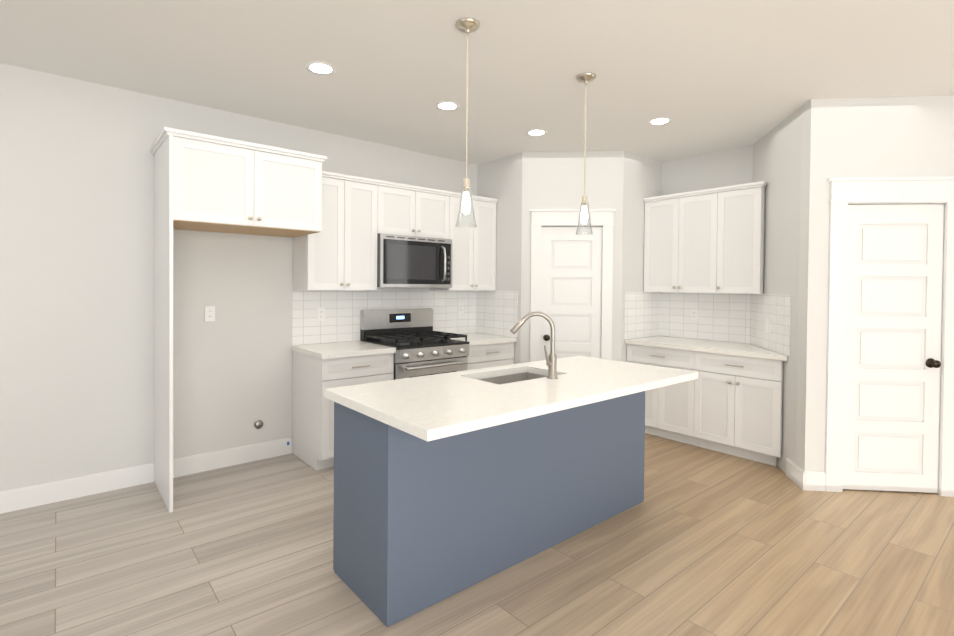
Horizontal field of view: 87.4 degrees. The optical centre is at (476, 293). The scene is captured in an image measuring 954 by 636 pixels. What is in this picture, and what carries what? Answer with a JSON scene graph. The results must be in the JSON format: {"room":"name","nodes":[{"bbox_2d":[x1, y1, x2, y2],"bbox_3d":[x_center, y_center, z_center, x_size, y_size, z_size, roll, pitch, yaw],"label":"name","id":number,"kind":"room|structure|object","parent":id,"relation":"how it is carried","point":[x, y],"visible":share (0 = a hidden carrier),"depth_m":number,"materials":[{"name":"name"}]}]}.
{"room":"kitchen","nodes":[
{"label":"kitchen","id":0,"kind":"room"},
{"bbox_2d":[0,63,476,490],"bbox_3d":[-2.337,-0.029,3.654,9.020,2.770,0.120,0,1,-40],"label":"wall","id":1,"kind":"structure","parent":0,"point":[76,277],"depth_m":3.46,"materials":[{"name":"paint"}]},
{"bbox_2d":[0,437,291,513],"bbox_3d":[-3.664,1.294,2.478,5.469,0.135,0.014,0,1,-40],"label":"baseboard","id":2,"kind":"structure","parent":1,"relation":"attached to","point":[15,499],"depth_m":3.49,"materials":[{"name":"white wood"}]},
{"bbox_2d":[205,306,214,321],"bbox_3d":[-2.041,0.156,3.816,0.072,0.116,0.007,0,1,-40],"label":"outlet","id":3,"kind":"object","parent":1,"relation":"attached to","point":[209,313],"visible":1,"depth_m":3.81,"materials":[{"name":"white plastic"}]},
{"bbox_2d":[254,420,262,428],"bbox_3d":[-1.771,1.065,4.058,0.068,0.067,0.013,0,1,-40],"label":"valve","id":4,"kind":"object","parent":1,"relation":"attached to","point":[258,424],"visible":1,"depth_m":4.05,"materials":[{"name":"metal"}]},
{"bbox_2d":[293,171,380,289],"bbox_3d":[-1.211,-0.508,4.292,0.622,0.960,0.323,0,1,-40],"label":"upper cabinet","id":5,"kind":"object","parent":1,"relation":"attached to","point":[373,234],"depth_m":4.17,"materials":[{"name":"white wood"}]},
{"bbox_2d":[292,290,475,344],"bbox_3d":[-0.787,0.203,4.880,2.030,0.469,0.005,0,1,-40],"label":"wall tile","id":6,"kind":"structure","parent":1,"relation":"attached to","point":[341,322],"depth_m":4.60,"materials":[{"name":"white tile"}]},
{"bbox_2d":[317,308,324,320],"bbox_3d":[-1.368,0.184,4.383,0.072,0.116,0.007,0,1,-40],"label":"electrical outlet","id":7,"kind":"object","parent":6,"relation":"attached to","point":[320,314],"visible":1,"depth_m":4.38,"materials":[{"name":"white plastic"}]},
{"bbox_2d":[458,303,463,313],"bbox_3d":[-0.173,0.161,5.386,0.072,0.116,0.007,0,1,-40],"label":"electrical outlet","id":8,"kind":"object","parent":6,"relation":"attached to","point":[460,308],"visible":1,"depth_m":5.38,"materials":[{"name":"white plastic"}]},
{"bbox_2d":[377,233,451,287],"bbox_3d":[-0.637,-0.290,4.699,0.774,0.468,0.442,0,1,-40],"label":"microwave","id":9,"kind":"object","parent":1,"relation":"attached to","point":[405,260],"depth_m":4.54,"materials":[{"name":"grey"}]},
{"bbox_2d":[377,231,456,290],"bbox_3d":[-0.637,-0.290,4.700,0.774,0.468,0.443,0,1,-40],"label":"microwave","id":10,"kind":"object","parent":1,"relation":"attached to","point":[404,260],"depth_m":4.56,"materials":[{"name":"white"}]},
{"bbox_2d":[381,180,452,234],"bbox_3d":[-0.672,-0.760,4.740,0.780,0.460,0.323,0,1,-40],"label":"upper cabinet","id":11,"kind":"object","parent":1,"relation":"attached to","point":[416,210],"depth_m":4.62,"materials":[{"name":"white wood"}]},
{"bbox_2d":[453,192,496,290],"bbox_3d":[-0.139,-0.511,5.193,0.618,0.960,0.323,0,1,-40],"label":"upper cabinet","id":12,"kind":"object","parent":1,"relation":"attached to","point":[476,247],"depth_m":5.10,"materials":[{"name":"white wood"}]},
{"bbox_2d":[0,433,953,635],"bbox_3d":[1.526,1.447,1.380,12.000,0.050,8.620,0,1,-40],"label":"floor","id":13,"kind":"structure","parent":0,"point":[699,541],"depth_m":2.55,"materials":[{"name":"brown wood"}]},
{"bbox_2d":[150,127,326,512],"bbox_3d":[-1.734,0.166,3.657,1.038,2.390,0.644,0,1,-40],"label":"surround","id":14,"kind":"object","parent":13,"relation":"on","point":[206,183],"visible":1,"depth_m":3.36,"materials":[{"name":"white wood"}]},
{"bbox_2d":[292,353,393,469],"bbox_3d":[-1.130,0.922,4.200,0.621,0.874,0.613,0,1,-40],"label":"base cabinet","id":15,"kind":"object","parent":13,"relation":"on","point":[318,369],"depth_m":3.93,"materials":[{"name":"white wood"}]},
{"bbox_2d":[291,341,394,360],"bbox_3d":[-1.122,0.465,4.177,0.637,0.040,0.645,0,1,-40],"label":"countertop","id":16,"kind":"structure","parent":15,"relation":"on","point":[325,351],"depth_m":4.04,"materials":[{"name":"white stone"}]},
{"bbox_2d":[360,308,469,379],"bbox_3d":[-0.562,0.758,4.614,0.774,1.200,0.704,0,1,-40],"label":"range","id":17,"kind":"object","parent":13,"relation":"on","point":[417,342],"visible":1,"depth_m":4.55,"materials":[{"name":"grey metal"}]},
{"bbox_2d":[333,392,644,626],"bbox_3d":[0.192,0.952,2.914,1.944,0.874,0.561,0,1,-40],"label":"kitchen island","id":18,"kind":"object","parent":13,"relation":"on","point":[446,485],"depth_m":2.39,"materials":[{"name":"blue paint"}]},
{"bbox_2d":[324,356,697,443],"bbox_3d":[0.300,0.497,2.769,2.004,0.040,0.905,0,1,-40],"label":"island countertop","id":19,"kind":"structure","parent":18,"relation":"on","point":[437,406],"depth_m":2.40,"materials":[{"name":"white stone"}]},
{"bbox_2d":[472,368,543,383],"bbox_3d":[0.220,0.615,2.930,0.633,0.226,0.412,0,1,-40],"label":"sink","id":20,"kind":"object","parent":19,"relation":"in","point":[525,373],"depth_m":3.14,"materials":[{"name":"silver metal"}]},
{"bbox_2d":[510,312,559,379],"bbox_3d":[0.324,0.290,2.817,0.219,0.374,0.197,0,1,-40],"label":"faucet","id":21,"kind":"object","parent":19,"relation":"on","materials":[{"name":"metal"}]},
{"bbox_2d":[466,341,514,369],"bbox_3d":[-0.058,0.919,5.102,0.618,0.874,0.613,0,1,-40],"label":"base cabinet","id":22,"kind":"object","parent":13,"relation":"on","point":[480,356],"depth_m":4.85,"materials":[{"name":"white wood"}]},
{"bbox_2d":[450,333,516,344],"bbox_3d":[-0.044,0.462,5.083,0.619,0.040,0.645,0,1,-40],"label":"countertop","id":23,"kind":"structure","parent":22,"relation":"on","point":[474,338],"depth_m":4.92,"materials":[{"name":"white stone"}]},
{"bbox_2d":[627,344,684,442],"bbox_3d":[1.961,0.939,4.880,0.613,0.874,0.752,0,1,-40],"label":"base cabinet","id":24,"kind":"object","parent":13,"relation":"on","point":[664,406],"depth_m":4.67,"materials":[{"name":"white wood"}]},
{"bbox_2d":[685,352,786,465],"bbox_3d":[2.370,0.950,4.393,0.613,0.874,0.753,0,1,-40],"label":"base cabinet","id":25,"kind":"object","parent":13,"relation":"on","point":[728,400],"depth_m":4.18,"materials":[{"name":"white wood"}]},
{"bbox_2d":[625,336,786,359],"bbox_3d":[2.172,0.488,4.603,0.645,0.040,1.436,0,1,-40],"label":"countertop","id":26,"kind":"structure","parent":25,"relation":"on","point":[722,348],"depth_m":4.47,"materials":[{"name":"white stone"}]},
{"bbox_2d":[0,0,953,164],"bbox_3d":[1.551,-1.373,1.340,12.000,0.050,8.620,0,1,-40],"label":"ceiling","id":27,"kind":"structure","parent":0,"point":[708,76],"depth_m":2.98,"materials":[{"name":"paint"}]},
{"bbox_2d":[305,61,335,74],"bbox_3d":[-0.967,-1.391,3.091,0.184,0.006,0.184,0,1,-40],"label":"recessed light","id":28,"kind":"object","parent":27,"relation":"in","point":[320,68],"visible":1,"depth_m":3.09,"materials":[{"name":"white plastic"}]},
{"bbox_2d":[435,101,459,110],"bbox_3d":[-0.220,-1.394,3.719,0.184,0.006,0.184,0,1,-40],"label":"recessed light","id":29,"kind":"object","parent":27,"relation":"in","point":[447,106],"visible":1,"depth_m":3.71,"materials":[{"name":"white plastic"}]},
{"bbox_2d":[455,18,479,227],"bbox_3d":[-0.052,-0.861,2.565,0.124,1.035,0.124,0,1,-40],"label":"pendant light","id":30,"kind":"object","parent":27,"relation":"hanging from","point":[467,26],"visible":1,"depth_m":2.56,"materials":[{"name":"clear glass"}]},
{"bbox_2d":[526,129,546,135],"bbox_3d":[0.518,-1.396,4.340,0.184,0.006,0.184,0,1,-40],"label":"recessed light","id":31,"kind":"object","parent":27,"relation":"in","point":[537,132],"visible":1,"depth_m":4.33,"materials":[{"name":"white plastic"}]},
{"bbox_2d":[576,73,595,234],"bbox_3d":[0.691,-0.880,3.189,0.124,1.002,0.124,0,1,-40],"label":"pendant light","id":32,"kind":"object","parent":27,"relation":"hanging from","point":[585,78],"visible":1,"depth_m":3.18,"materials":[{"name":"clear glass"}]},
{"bbox_2d":[648,117,671,124],"bbox_3d":[1.470,-1.383,4.016,0.184,0.006,0.184,0,1,-40],"label":"recessed light","id":33,"kind":"object","parent":27,"relation":"in","point":[660,121],"visible":1,"depth_m":4.01,"materials":[{"name":"white plastic"}]},
{"bbox_2d":[477,152,522,363],"bbox_3d":[0.254,-0.029,5.296,0.100,2.770,0.700,0,1,-40],"label":"wall","id":34,"kind":"structure","parent":0,"point":[500,179],"depth_m":5.14,"materials":[{"name":"paint"}]},
{"bbox_2d":[476,291,517,337],"bbox_3d":[0.197,0.206,5.283,0.005,0.469,0.655,0,1,-40],"label":"wall tile","id":35,"kind":"structure","parent":34,"relation":"attached to","point":[496,312],"depth_m":5.27,"materials":[{"name":"white tile"}]},
{"bbox_2d":[521,151,623,362],"bbox_3d":[0.939,-0.019,5.003,0.988,2.770,0.100,1,1,5],"label":"wall","id":36,"kind":"structure","parent":0,"point":[552,180],"depth_m":4.94,"materials":[{"name":"paint"}]},
{"bbox_2d":[530,209,615,361],"bbox_3d":[0.934,0.267,4.982,0.838,2.197,0.151,1,1,5],"label":"pantry door","id":37,"kind":"structure","parent":36,"relation":"in","point":[571,283],"depth_m":4.96,"materials":[{"name":"white wood"}]},
{"bbox_2d":[621,151,661,361],"bbox_3d":[1.709,-0.016,5.213,0.820,2.770,0.100,0,1,-40],"label":"wall","id":38,"kind":"structure","parent":0,"point":[642,177],"depth_m":5.04,"materials":[{"name":"paint"}]},
{"bbox_2d":[624,292,659,338],"bbox_3d":[1.712,0.221,5.152,0.655,0.469,0.005,0,1,-40],"label":"wall tile","id":39,"kind":"structure","parent":38,"relation":"attached to","point":[642,315],"depth_m":5.13,"materials":[{"name":"white tile"}]},
{"bbox_2d":[661,144,752,343],"bbox_3d":[2.273,-0.009,5.086,0.120,2.770,1.020,0,1,-40],"label":"wall","id":40,"kind":"structure","parent":0,"point":[727,167],"depth_m":4.96,"materials":[{"name":"paint"}]},
{"bbox_2d":[659,292,749,343],"bbox_3d":[2.255,0.228,5.011,0.005,0.469,0.920,0,1,-40],"label":"wall tile","id":41,"kind":"structure","parent":40,"relation":"attached to","point":[725,317],"depth_m":4.96,"materials":[{"name":"white tile"}]},
{"bbox_2d":[691,309,697,320],"bbox_3d":[2.205,0.216,5.060,0.007,0.116,0.072,0,1,-40],"label":"electrical outlet","id":42,"kind":"object","parent":41,"relation":"attached to","point":[694,314],"visible":1,"depth_m":5.06,"materials":[{"name":"white plastic"}]},
{"bbox_2d":[643,181,766,293],"bbox_3d":[2.197,-0.485,4.795,0.354,0.960,1.139,0,1,-40],"label":"upper cabinet","id":43,"kind":"object","parent":40,"relation":"attached to","point":[711,240],"visible":1,"depth_m":4.64,"materials":[{"name":"white wood"}]},
{"bbox_2d":[751,99,811,472],"bbox_3d":[2.510,0.007,4.128,0.106,2.770,1.217,1,1,11],"label":"wall","id":44,"kind":"structure","parent":0,"point":[777,158],"depth_m":3.89,"materials":[{"name":"paint"}]},
{"bbox_2d":[750,294,790,355],"bbox_3d":[2.470,0.240,4.239,0.005,0.469,0.859,1,1,11],"label":"wall tile","id":45,"kind":"structure","parent":44,"relation":"attached to","point":[775,308],"depth_m":4.15,"materials":[{"name":"white tile"}]},
{"bbox_2d":[765,318,770,332],"bbox_3d":[2.460,0.270,4.221,0.007,0.116,0.118,1,1,11],"label":"switch","id":46,"kind":"object","parent":45,"relation":"attached to","point":[767,324],"visible":1,"depth_m":4.22,"materials":[{"name":"white plastic"}]},
{"bbox_2d":[786,458,804,489],"bbox_3d":[2.350,1.329,3.687,0.014,0.135,0.286,1,1,11],"label":"baseboard","id":47,"kind":"structure","parent":44,"relation":"attached to","point":[795,473],"depth_m":3.67,"materials":[{"name":"white wood"}]},
{"bbox_2d":[796,96,953,471],"bbox_3d":[3.546,0.025,3.497,2.398,2.770,0.120,1,1,5],"label":"wall","id":48,"kind":"structure","parent":0,"point":[883,137],"depth_m":3.52,"materials":[{"name":"paint"}]},
{"bbox_2d":[805,471,825,490],"bbox_3d":[2.400,1.332,3.546,0.135,0.135,0.014,1,1,5],"label":"baseboard","id":49,"kind":"structure","parent":48,"relation":"attached to","point":[815,480],"depth_m":3.54,"materials":[{"name":"white wood"}]},
{"bbox_2d":[825,177,953,496],"bbox_3d":[2.912,0.300,3.520,0.908,2.207,0.151,1,1,5],"label":"door","id":50,"kind":"structure","parent":48,"relation":"in","point":[890,386],"depth_m":3.51,"materials":[{"name":"white wood"}]}
]}

